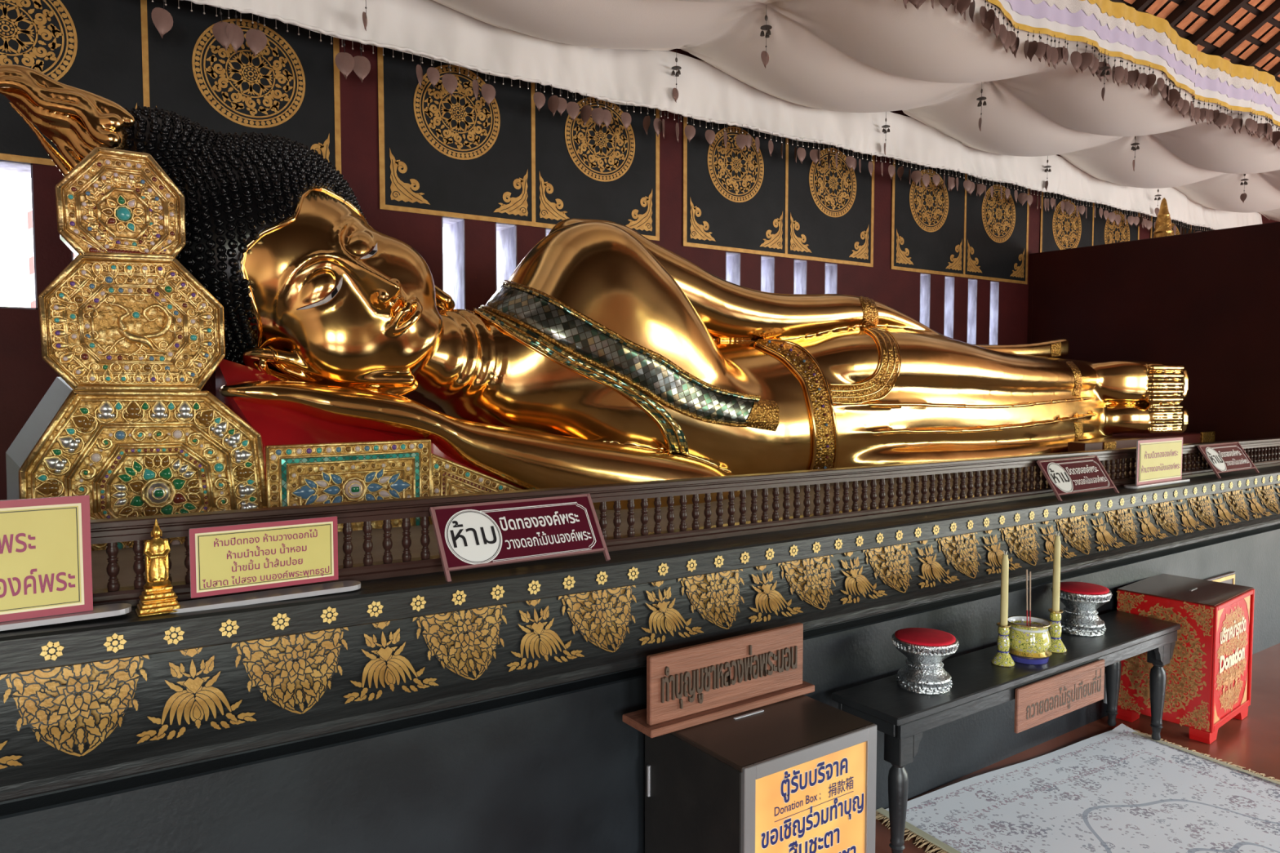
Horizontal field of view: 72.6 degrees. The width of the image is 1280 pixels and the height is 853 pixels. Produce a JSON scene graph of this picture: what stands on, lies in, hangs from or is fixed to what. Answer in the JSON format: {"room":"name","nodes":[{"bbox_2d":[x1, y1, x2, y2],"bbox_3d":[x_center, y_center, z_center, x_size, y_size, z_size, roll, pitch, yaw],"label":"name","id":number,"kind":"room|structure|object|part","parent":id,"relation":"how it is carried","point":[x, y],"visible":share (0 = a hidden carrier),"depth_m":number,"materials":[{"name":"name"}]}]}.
{"room":"house of worship","nodes":[
{"label":"house of worship","id":0,"kind":"room"},
{"bbox_2d":[0,0,1279,500],"bbox_3d":[0.918,-0.564,6.119,17.500,3.700,0.270,-2,4,-35],"label":"wall","id":1,"kind":"structure","parent":0,"point":[411,156],"depth_m":4.76,"materials":[{"name":"red paint"}]},
{"bbox_2d":[0,160,37,309],"bbox_3d":[-2.630,-0.786,3.665,0.138,0.595,0.281,-2,4,-35],"label":"window","id":2,"kind":"structure","parent":1,"relation":"in","point":[6,167],"depth_m":3.59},
{"bbox_3d":[-2.202,-1.616,3.744,1.790,1.055,0.012,-2,4,-35],"label":"painted panel","id":3,"kind":"part","parent":1,"relation":"part of","materials":[{"name":"black paint"}]},
{"bbox_2d":[441,216,465,310],"bbox_3d":[-1.070,-0.739,4.749,0.128,0.750,0.281,-2,4,-35],"label":"window","id":4,"kind":"structure","parent":1,"relation":"in","point":[452,228],"depth_m":4.74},
{"bbox_2d":[495,222,516,291],"bbox_3d":[-0.817,-0.748,4.924,0.128,0.750,0.281,-2,4,-35],"label":"window","id":5,"kind":"structure","parent":1,"relation":"in","point":[505,233],"depth_m":4.92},
{"bbox_3d":[-0.597,-1.661,4.854,1.739,1.080,0.012,-2,4,-35],"label":"painted panel","id":6,"kind":"part","parent":1,"relation":"part of","materials":[{"name":"black paint"}]},
{"bbox_2d":[545,227,551,236],"bbox_3d":[-0.563,-0.757,5.099,0.128,0.750,0.281,-2,4,-35],"label":"window","id":7,"kind":"structure","parent":1,"relation":"in","point":[547,230],"depth_m":4.96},
{"bbox_2d":[725,251,740,285],"bbox_3d":[0.532,-0.786,5.858,0.128,0.730,0.281,-2,4,-35],"label":"window","id":8,"kind":"structure","parent":1,"relation":"in","point":[732,259],"depth_m":5.80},
{"bbox_2d":[760,255,774,293],"bbox_3d":[0.786,-0.795,6.033,0.128,0.730,0.281,-2,4,-35],"label":"window","id":9,"kind":"structure","parent":1,"relation":"in","point":[767,263],"depth_m":5.98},
{"bbox_3d":[1.003,-1.710,5.961,1.783,1.095,0.012,-2,4,-35],"label":"painted panel","id":10,"kind":"part","parent":1,"relation":"part of","materials":[{"name":"black paint"}]},
{"bbox_2d":[793,258,807,293],"bbox_3d":[1.039,-0.804,6.208,0.128,0.730,0.281,-2,4,-35],"label":"window","id":11,"kind":"structure","parent":1,"relation":"in","point":[799,265],"depth_m":6.15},
{"bbox_2d":[824,262,837,293],"bbox_3d":[1.292,-0.813,6.383,0.128,0.730,0.281,-2,4,-35],"label":"window","id":12,"kind":"structure","parent":1,"relation":"in","point":[830,269],"depth_m":6.32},
{"bbox_2d":[919,273,930,328],"bbox_3d":[2.167,-0.844,6.988,0.128,0.730,0.281,-2,4,-35],"label":"window","id":13,"kind":"structure","parent":1,"relation":"in","point":[925,279],"depth_m":6.93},
{"bbox_2d":[943,275,954,338],"bbox_3d":[2.420,-0.853,7.163,0.128,0.730,0.281,-2,4,-35],"label":"window","id":14,"kind":"structure","parent":1,"relation":"in","point":[948,310],"depth_m":7.10,"materials":[{"name":"white glass"}]},
{"bbox_3d":[2.651,-1.768,7.100,1.815,1.095,0.012,-2,4,-35],"label":"painted panel","id":15,"kind":"part","parent":1,"relation":"part of","materials":[{"name":"black paint"}]},
{"bbox_2d":[966,278,977,344],"bbox_3d":[2.673,-0.862,7.338,0.128,0.730,0.281,-2,4,-35],"label":"window","id":16,"kind":"structure","parent":1,"relation":"in","point":[972,283],"depth_m":7.28,"materials":[{"name":"white glass"}]},
{"bbox_2d":[988,280,999,345],"bbox_3d":[2.927,-0.871,7.513,0.128,0.730,0.281,-2,4,-35],"label":"window","id":17,"kind":"structure","parent":1,"relation":"in","point":[994,286],"depth_m":7.45,"materials":[{"name":"white glass"}]},
{"bbox_3d":[4.274,-1.826,8.223,1.757,1.095,0.012,-2,4,-35],"label":"painted panel","id":18,"kind":"part","parent":1,"relation":"part of","materials":[{"name":"black paint"}]},
{"bbox_3d":[5.904,-1.883,9.350,1.750,1.095,0.012,-2,4,-35],"label":"painted panel","id":19,"kind":"part","parent":1,"relation":"part of","materials":[{"name":"black paint"}]},
{"bbox_2d":[875,643,1279,852],"bbox_3d":[3.437,1.520,2.583,17.500,0.100,8.600,-2,4,-35],"label":"floor","id":20,"kind":"structure","parent":0,"point":[1252,742],"depth_m":3.91,"materials":[{"name":"brown tile"}]},
{"bbox_2d":[0,452,1279,852],"bbox_3d":[1.473,0.757,4.944,11.200,1.181,2.382,-2,4,-35],"label":"plinth","id":21,"kind":"object","parent":20,"relation":"on","point":[482,710],"visible":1,"depth_m":2.32,"materials":[{"name":"black paint"}]},
{"bbox_2d":[0,494,131,631],"bbox_3d":[-1.324,0.271,1.645,0.625,0.249,0.068,-2,4,-35],"label":"notice sign","id":22,"kind":"object","parent":21,"relation":"on","point":[46,572],"visible":1,"depth_m":1.73,"materials":[{"name":"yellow plastic"}]},
{"bbox_2d":[5,377,266,551],"bbox_3d":[-1.623,0.137,2.832,0.732,0.597,0.653,-2,4,-35],"label":"bolster","id":23,"kind":"object","parent":21,"relation":"on","point":[134,453],"visible":0.72,"depth_m":2.58,"materials":[{"name":"gold glass"}]},
{"bbox_2d":[38,253,225,391],"bbox_3d":[-1.502,-0.303,2.587,0.469,0.399,0.176,-2,4,-35],"label":"bolster","id":24,"kind":"object","parent":23,"relation":"on","point":[108,323],"visible":1,"depth_m":2.52,"materials":[{"name":"gold"},{"name":"coloured glass"}]},
{"bbox_2d":[54,146,186,257],"bbox_3d":[-1.528,-0.639,2.562,0.321,0.315,0.178,-2,4,-35],"label":"bolster","id":25,"kind":"object","parent":24,"relation":"on","point":[114,202],"visible":1,"depth_m":2.50,"materials":[{"name":"gold"},{"name":"coloured glass"}]},
{"bbox_2d":[135,518,180,617],"bbox_3d":[-1.024,0.294,1.848,0.082,0.198,0.066,-2,4,-35],"label":"figurine","id":26,"kind":"object","parent":21,"relation":"on","point":[158,597],"visible":1,"depth_m":1.84,"materials":[{"name":"metal"}]},
{"bbox_2d":[172,515,360,613],"bbox_3d":[-0.846,0.303,1.972,0.420,0.176,0.068,-2,4,-35],"label":"notice sign","id":27,"kind":"object","parent":21,"relation":"on","point":[250,557],"visible":0.99,"depth_m":1.96,"materials":[{"name":"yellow plastic"}]},
{"bbox_2d":[215,358,523,532],"bbox_3d":[-0.852,0.049,3.212,1.297,0.623,0.427,-2,4,-35],"label":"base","id":28,"kind":"object","parent":21,"relation":"on","point":[308,460],"visible":0.59,"depth_m":2.90,"materials":[{"name":"red fabric"}]},
{"bbox_3d":[-0.975,0.210,2.940,0.542,0.314,0.050,-2,4,-35],"label":"panel","id":29,"kind":"part","parent":28,"relation":"part of","materials":[{"name":"gold metal"}]},
{"bbox_2d":[429,493,610,582],"bbox_3d":[-0.316,0.294,2.361,0.484,0.180,0.120,-2,4,-35],"label":"notice sign","id":30,"kind":"object","parent":21,"relation":"on","point":[488,534],"visible":1,"depth_m":2.35,"materials":[{"name":"maroon painted wood"},{"name":"white paint"}]},
{"bbox_3d":[-0.320,0.285,2.361,0.438,0.133,0.085,-2,4,-35],"label":"printed frame","id":31,"kind":"part","parent":30,"relation":"part of","materials":[{"name":"white"}]},
{"bbox_2d":[0,64,1188,510],"bbox_3d":[0.804,-0.463,4.554,6.791,1.492,0.974,-2,4,-35],"label":"statue","id":32,"kind":"object","parent":21,"relation":"on","point":[607,355],"visible":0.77,"depth_m":3.47,"materials":[{"name":"gold metal"}]},
{"bbox_3d":[-0.018,-0.299,3.668,1.251,0.614,0.381,-1,3,-14],"label":"sash","id":33,"kind":"part","parent":32,"relation":"part of","materials":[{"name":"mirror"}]},
{"bbox_3d":[0.554,-0.053,3.990,0.260,0.158,0.050,-3,4,-42],"label":"sash","id":34,"kind":"part","parent":32,"relation":"part of","materials":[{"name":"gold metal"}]},
{"bbox_3d":[1.121,-0.362,4.418,0.151,0.312,0.416,2,4,38],"label":"hem cord","id":35,"kind":"part","parent":32,"relation":"part of","materials":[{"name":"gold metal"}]},
{"bbox_3d":[1.090,-0.349,4.446,0.435,0.343,0.174,-2,4,-35],"label":"hem cord","id":36,"kind":"part","parent":32,"relation":"part of","materials":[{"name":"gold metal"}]},
{"bbox_3d":[1.106,-0.333,4.457,0.485,0.376,0.173,-2,4,-35],"label":"hem cord","id":37,"kind":"part","parent":32,"relation":"part of","materials":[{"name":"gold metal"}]},
{"bbox_3d":[1.122,-0.319,4.468,0.541,0.408,0.172,-2,4,-35],"label":"hem cord","id":38,"kind":"part","parent":32,"relation":"part of","materials":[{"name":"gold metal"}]},
{"bbox_2d":[89,437,1279,606],"bbox_3d":[2.040,0.193,4.095,11.200,0.235,0.052,-2,4,-35],"label":"balustrade","id":39,"kind":"object","parent":21,"relation":"on","point":[111,531],"visible":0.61,"depth_m":2.78,"materials":[{"name":"brown wood"}]},
{"bbox_3d":[2.040,0.145,4.094,11.200,0.139,0.050,-2,4,-35],"label":"rail","id":40,"kind":"part","parent":39,"relation":"part of","materials":[{"name":"brown wood"}]},
{"bbox_2d":[1035,455,1119,501],"bbox_3d":[1.996,0.233,3.961,0.495,0.175,0.120,-2,4,-35],"label":"notice sign","id":41,"kind":"object","parent":21,"relation":"on","point":[1073,475],"visible":1,"depth_m":3.95,"materials":[{"name":"red plastic"}]},
{"bbox_3d":[1.992,0.223,3.961,0.448,0.128,0.085,-2,4,-35],"label":"printed frame","id":42,"kind":"part","parent":41,"relation":"part of","materials":[{"name":"white"}]},
{"bbox_2d":[1067,440,1115,462],"bbox_3d":[2.892,0.164,5.571,0.369,0.137,0.118,-2,4,-35],"label":"stand","id":43,"kind":"object","parent":21,"relation":"on","point":[1082,446],"visible":0.41,"depth_m":5.50,"materials":[{"name":"red wood"}]},
{"bbox_2d":[1102,672,1106,703],"bbox_3d":[2.214,1.237,4.122,0.042,0.144,0.041,-2,4,-35],"label":"pipe","id":44,"kind":"object","parent":21,"relation":"attached to","point":[1104,700],"visible":0.24,"depth_m":4.11,"materials":[{"name":"white plastic"}]},
{"bbox_2d":[1078,431,1215,460],"bbox_3d":[3.639,0.122,6.266,1.883,0.149,0.365,-2,4,-35],"label":"stand","id":45,"kind":"object","parent":21,"relation":"on","point":[1122,440],"visible":0.26,"depth_m":6.18,"materials":[{"name":"red wood"}]},
{"bbox_2d":[1124,437,1190,488],"bbox_3d":[2.614,0.176,4.388,0.595,0.230,0.068,-2,4,-35],"label":"notice sign","id":46,"kind":"object","parent":21,"relation":"on","point":[1158,461],"visible":1,"depth_m":4.36,"materials":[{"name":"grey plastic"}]},
{"bbox_2d":[1204,571,1235,584],"bbox_3d":[3.133,0.940,4.759,0.508,0.235,0.020,-2,4,-35],"label":"framed plaque","id":47,"kind":"object","parent":21,"relation":"attached to","point":[1229,577],"visible":0.23,"depth_m":4.82,"materials":[{"name":"gold metal"}]},
{"bbox_2d":[1196,441,1259,478],"bbox_3d":[3.278,0.185,4.847,0.502,0.175,0.120,-2,4,-35],"label":"notice sign","id":48,"kind":"object","parent":21,"relation":"on","point":[1227,457],"visible":1,"depth_m":4.84,"materials":[{"name":"red plastic"}]},
{"bbox_3d":[3.273,0.173,4.853,0.490,0.143,0.097,-2,4,-35],"label":"maroon panel","id":49,"kind":"part","parent":48,"relation":"part of","materials":[{"name":"red plastic"}]},
{"bbox_3d":[3.274,0.175,4.847,0.454,0.128,0.085,-2,4,-35],"label":"printed frame","id":50,"kind":"part","parent":48,"relation":"part of","materials":[{"name":"white"}]},
{"bbox_2d":[644,694,876,852],"bbox_3d":[0.339,1.155,2.517,0.512,0.630,0.439,-2,4,-35],"label":"box","id":51,"kind":"object","parent":20,"relation":"on","point":[796,775],"visible":0.99,"depth_m":2.37,"materials":[{"name":"brown laminate"}]},
{"bbox_2d":[622,622,814,737],"bbox_3d":[0.248,0.729,2.599,0.630,0.216,0.145,-2,4,-35],"label":"wooden sign","id":52,"kind":"object","parent":51,"relation":"on","point":[689,686],"visible":1,"depth_m":2.53,"materials":[{"name":"brown wood"}]},
{"bbox_3d":[0.463,1.165,2.347,0.498,0.628,0.016,-2,4,-35],"label":"frame","id":53,"kind":"part","parent":51,"relation":"part of","materials":[{"name":"grey metal"}]},
{"bbox_2d":[755,742,866,852],"bbox_3d":[0.461,1.165,2.350,0.422,0.552,0.008,-2,4,-35],"label":"poster","id":54,"kind":"object","parent":51,"relation":"attached to","point":[816,802],"depth_m":2.34,"materials":[{"name":"orange paper"}]},
{"bbox_2d":[875,723,1279,852],"bbox_3d":[2.123,1.452,2.624,1.661,0.029,2.324,-2,3,-30],"label":"rug","id":55,"kind":"object","parent":20,"relation":"on","point":[1121,789],"visible":0.87,"depth_m":3.27,"materials":[{"name":"grey fabric"}]},
{"bbox_2d":[831,610,1180,852],"bbox_3d":[1.526,1.152,3.441,1.915,0.514,0.285,-2,4,-35],"label":"altar table","id":56,"kind":"object","parent":55,"relation":"on","point":[979,685],"visible":0.82,"depth_m":3.13,"materials":[{"name":"black paint"}]},
{"bbox_3d":[0.845,1.196,2.853,0.068,0.486,0.068,-2,4,-35],"label":"leg","id":57,"kind":"part","parent":56,"relation":"part of","materials":[{"name":"black paint"}]},
{"bbox_2d":[891,627,959,695],"bbox_3d":[0.999,0.822,3.056,0.228,0.186,0.227,-2,4,-35],"label":"tray","id":58,"kind":"object","parent":56,"relation":"on","point":[925,650],"visible":1,"depth_m":3.00,"materials":[{"name":"silver metal"}]},
{"bbox_2d":[991,622,1014,666],"bbox_3d":[1.380,0.826,3.305,0.084,0.152,0.084,-2,4,-35],"label":"candlestick","id":59,"kind":"object","parent":56,"relation":"on","point":[1002,658],"visible":0.98,"depth_m":3.29,"materials":[{"name":"yellow ceramic"}]},
{"bbox_2d":[1000,550,1008,626],"bbox_3d":[1.380,0.612,3.295,0.028,0.288,0.028,-2,4,-35],"label":"candle","id":60,"kind":"object","parent":59,"relation":"on","point":[1005,562],"visible":1,"depth_m":3.29,"materials":[{"name":"yellow wax"}]},
{"bbox_2d":[1007,615,1052,664],"bbox_3d":[1.499,0.825,3.364,0.171,0.148,0.171,-2,4,-35],"label":"pot","id":61,"kind":"object","parent":56,"relation":"on","point":[1028,645],"visible":0.89,"depth_m":3.31,"materials":[{"name":"yellow ceramic"}]},
{"bbox_2d":[1026,568,1027,626],"bbox_3d":[1.491,0.667,3.356,0.017,0.235,0.004,-2,4,-35],"label":"incense stick","id":62,"kind":"object","parent":61,"relation":"in","point":[1026,569],"visible":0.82,"depth_m":3.35,"materials":[{"name":"red wood"}]},
{"bbox_3d":[1.495,0.746,3.362,0.008,0.075,0.004,-2,4,-35],"label":"red stem","id":63,"kind":"part","parent":62,"relation":"part of","materials":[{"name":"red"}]},
{"bbox_2d":[1029,571,1031,626],"bbox_3d":[1.506,0.671,3.361,0.013,0.225,0.004,-2,4,-35],"label":"incense stick","id":64,"kind":"object","parent":61,"relation":"in","point":[1029,571],"visible":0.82,"depth_m":3.36,"materials":[{"name":"red wood"}]},
{"bbox_3d":[1.508,0.748,3.367,0.007,0.072,0.004,-2,4,-35],"label":"red stem","id":65,"kind":"part","parent":64,"relation":"part of","materials":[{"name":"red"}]},
{"bbox_2d":[1048,608,1066,653],"bbox_3d":[1.656,0.812,3.473,0.087,0.162,0.087,0,3,-2],"label":"candlestick","id":66,"kind":"object","parent":56,"relation":"on","point":[1057,646],"visible":0.84,"depth_m":3.45,"materials":[{"name":"yellow ceramic"}]},
{"bbox_2d":[1052,531,1061,612],"bbox_3d":[1.656,0.578,3.461,0.028,0.321,0.028,-2,4,-35],"label":"candle","id":67,"kind":"object","parent":66,"relation":"on","point":[1057,543],"visible":1,"depth_m":3.45,"materials":[{"name":"yellow wax"}]},
{"bbox_2d":[1013,658,1104,733],"bbox_3d":[1.598,1.015,3.299,0.601,0.162,0.015,-2,4,-35],"label":"wooden sign","id":68,"kind":"object","parent":56,"relation":"attached to","point":[1044,700],"visible":1,"depth_m":3.27,"materials":[{"name":"brown wood"}]},
{"bbox_2d":[1051,582,1112,637],"bbox_3d":[1.893,0.782,3.738,0.235,0.195,0.236,1,3,27],"label":"pedestal bowl","id":69,"kind":"object","parent":56,"relation":"on","point":[1082,600],"visible":0.88,"depth_m":3.67,"materials":[{"name":"silver metal"}]},
{"bbox_3d":[2.180,1.137,4.012,0.068,0.486,0.068,-2,4,-35],"label":"leg","id":70,"kind":"part","parent":56,"relation":"part of","materials":[{"name":"black paint"}]},
{"bbox_3d":[2.291,1.145,3.853,0.068,0.486,0.068,-2,4,-35],"label":"leg","id":71,"kind":"part","parent":56,"relation":"part of","materials":[{"name":"black paint"}]},
{"bbox_2d":[1153,197,1173,237],"bbox_3d":[4.170,-0.804,6.980,0.180,2.034,0.180,-2,4,-35],"label":"gilded spire","id":72,"kind":"object","parent":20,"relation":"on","point":[1163,224],"visible":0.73,"depth_m":6.90,"materials":[{"name":"gold metal"}]},
{"bbox_2d":[1115,573,1254,744],"bbox_3d":[2.586,1.075,4.141,0.531,0.624,0.414,-2,4,-40],"label":"box","id":73,"kind":"object","parent":20,"relation":"on","point":[1208,673],"visible":0.87,"depth_m":3.96,"materials":[{"name":"red paint"}]},
{"bbox_3d":[2.715,1.061,3.985,0.525,0.563,0.010,-2,4,-40],"label":"frame","id":74,"kind":"part","parent":73,"relation":"part of","materials":[{"name":"red paint"}]},
{"bbox_2d":[991,0,1279,126],"bbox_3d":[3.831,-3.490,2.636,18.900,3.000,9.260,-2,4,-35],"label":"ceiling","id":75,"kind":"structure","parent":0,"point":[1246,33],"depth_m":7.32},
{"bbox_2d":[433,0,1279,221],"bbox_3d":[1.920,-2.120,5.381,13.800,0.253,1.491,-2,4,-35],"label":"canopy","id":76,"kind":"object","parent":75,"relation":"hanging from","point":[927,64],"visible":0.98,"depth_m":5.14,"materials":[{"name":"white fabric"}]},
{"bbox_2d":[362,5,367,31],"bbox_3d":[-1.258,-1.973,3.995,0.058,0.314,0.059,0,3,4],"label":"wind chime","id":77,"kind":"object","parent":76,"relation":"hanging from","point":[364,14],"visible":1,"depth_m":4.00,"materials":[{"name":"black"}]},
{"bbox_2d":[671,48,681,102],"bbox_3d":[0.210,-2.022,5.010,0.058,0.314,0.059,2,4,38],"label":"wind chime","id":78,"kind":"object","parent":76,"relation":"hanging from","point":[675,92],"visible":0.99,"depth_m":5.01,"materials":[{"name":"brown metal"}]},
{"bbox_3d":[0.210,-2.051,5.009,0.002,0.255,0.002,2,4,38],"label":"cord","id":79,"kind":"part","parent":78,"relation":"part of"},
{"bbox_2d":[151,0,1262,235],"bbox_3d":[1.919,-1.981,6.272,12.407,0.546,0.147,-2,4,-35],"label":"valance","id":80,"kind":"object","parent":76,"relation":"attached to","point":[432,29],"visible":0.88,"depth_m":5.01,"materials":[{"name":"white fabric"}]},
{"bbox_2d":[760,7,772,67],"bbox_3d":[0.658,-2.037,4.541,0.062,0.332,0.061,-2,4,-40],"label":"wind chime","id":81,"kind":"object","parent":76,"relation":"hanging from","point":[764,55],"visible":1,"depth_m":4.54,"materials":[{"name":"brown metal"}]},
{"bbox_3d":[0.658,-2.068,4.540,0.003,0.270,0.003,-3,4,-40],"label":"cord","id":82,"kind":"part","parent":81,"relation":"part of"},
{"bbox_2d":[881,111,889,155],"bbox_3d":[1.708,-2.042,6.048,0.058,0.314,0.059,1,3,27],"label":"wind chime","id":83,"kind":"object","parent":76,"relation":"hanging from","point":[884,131],"visible":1,"depth_m":6.04,"materials":[{"name":"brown metal"}]},
{"bbox_2d":[976,83,986,131],"bbox_3d":[2.200,-2.068,5.608,0.061,0.332,0.062,0,3,4],"label":"wind chime","id":84,"kind":"object","parent":76,"relation":"hanging from","point":[982,98],"visible":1,"depth_m":5.60,"materials":[{"name":"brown metal"}]},
{"bbox_2d":[1044,155,1051,191],"bbox_3d":[3.367,-2.104,7.196,0.058,0.314,0.059,0,3,-2],"label":"wind chime","id":85,"kind":"object","parent":76,"relation":"hanging from","point":[1046,170],"visible":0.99,"depth_m":7.19,"materials":[{"name":"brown metal"}]},
{"bbox_2d":[894,0,1279,148],"bbox_3d":[3.399,-2.252,5.523,9.600,0.549,0.139,-2,4,-35],"label":"lace valance","id":86,"kind":"object","parent":76,"relation":"attached to","point":[1118,29],"visible":0.98,"depth_m":5.29,"materials":[{"name":"white"}]},
{"bbox_2d":[1099,55,1110,100],"bbox_3d":[2.657,-2.009,4.978,0.054,0.295,0.055,0,3,9],"label":"wind chime","id":87,"kind":"object","parent":86,"relation":"hanging from","point":[1104,68],"visible":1,"depth_m":4.97,"materials":[{"name":"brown metal"}]},
{"bbox_3d":[3.402,-2.182,5.523,9.600,0.131,0.071,-2,4,-35],"label":"trim","id":88,"kind":"part","parent":86,"relation":"part of","materials":[{"name":"fabric"}]},
{"bbox_3d":[3.405,-2.430,5.505,9.600,0.192,0.071,-2,4,-35],"label":"trim","id":89,"kind":"part","parent":86,"relation":"part of","materials":[{"name":"fabric"}]},
{"bbox_2d":[1130,136,1139,171],"bbox_3d":[3.829,-2.139,6.734,0.061,0.332,0.062,3,4,44],"label":"wind chime","id":90,"kind":"object","parent":76,"relation":"hanging from","point":[1134,148],"visible":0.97,"depth_m":6.73,"materials":[{"name":"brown metal"}]},
{"bbox_2d":[1154,189,1161,215],"bbox_3d":[4.918,-2.151,8.268,0.059,0.314,0.058,-1,3,-17],"label":"wind chime","id":91,"kind":"object","parent":76,"relation":"hanging from","point":[1157,210],"visible":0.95,"depth_m":8.27,"materials":[{"name":"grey metal"}]},
{"bbox_2d":[1240,173,1248,203],"bbox_3d":[5.457,-2.183,7.861,0.061,0.332,0.062,-1,3,-19],"label":"wind chime","id":92,"kind":"object","parent":76,"relation":"hanging from","point":[1243,196],"visible":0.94,"depth_m":7.86,"materials":[{"name":"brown metal"}]},
{"bbox_2d":[1026,221,1279,453],"bbox_3d":[4.027,-0.657,6.874,0.065,1.641,2.038,-2,4,-35],"label":"wall","id":93,"kind":"structure","parent":0,"point":[1207,303],"depth_m":6.60,"materials":[{"name":"brown paint"}]},
{"label":"outside","id":94,"kind":"structure","parent":0,"visible":0},
{"bbox_2d":[14,176,76,307],"bbox_3d":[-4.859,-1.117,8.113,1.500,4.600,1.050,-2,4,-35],"label":"neighbouring building","id":95,"kind":"structure","parent":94,"point":[23,192],"depth_m":7.28,"materials":[{"name":"white paint"}]}
]}

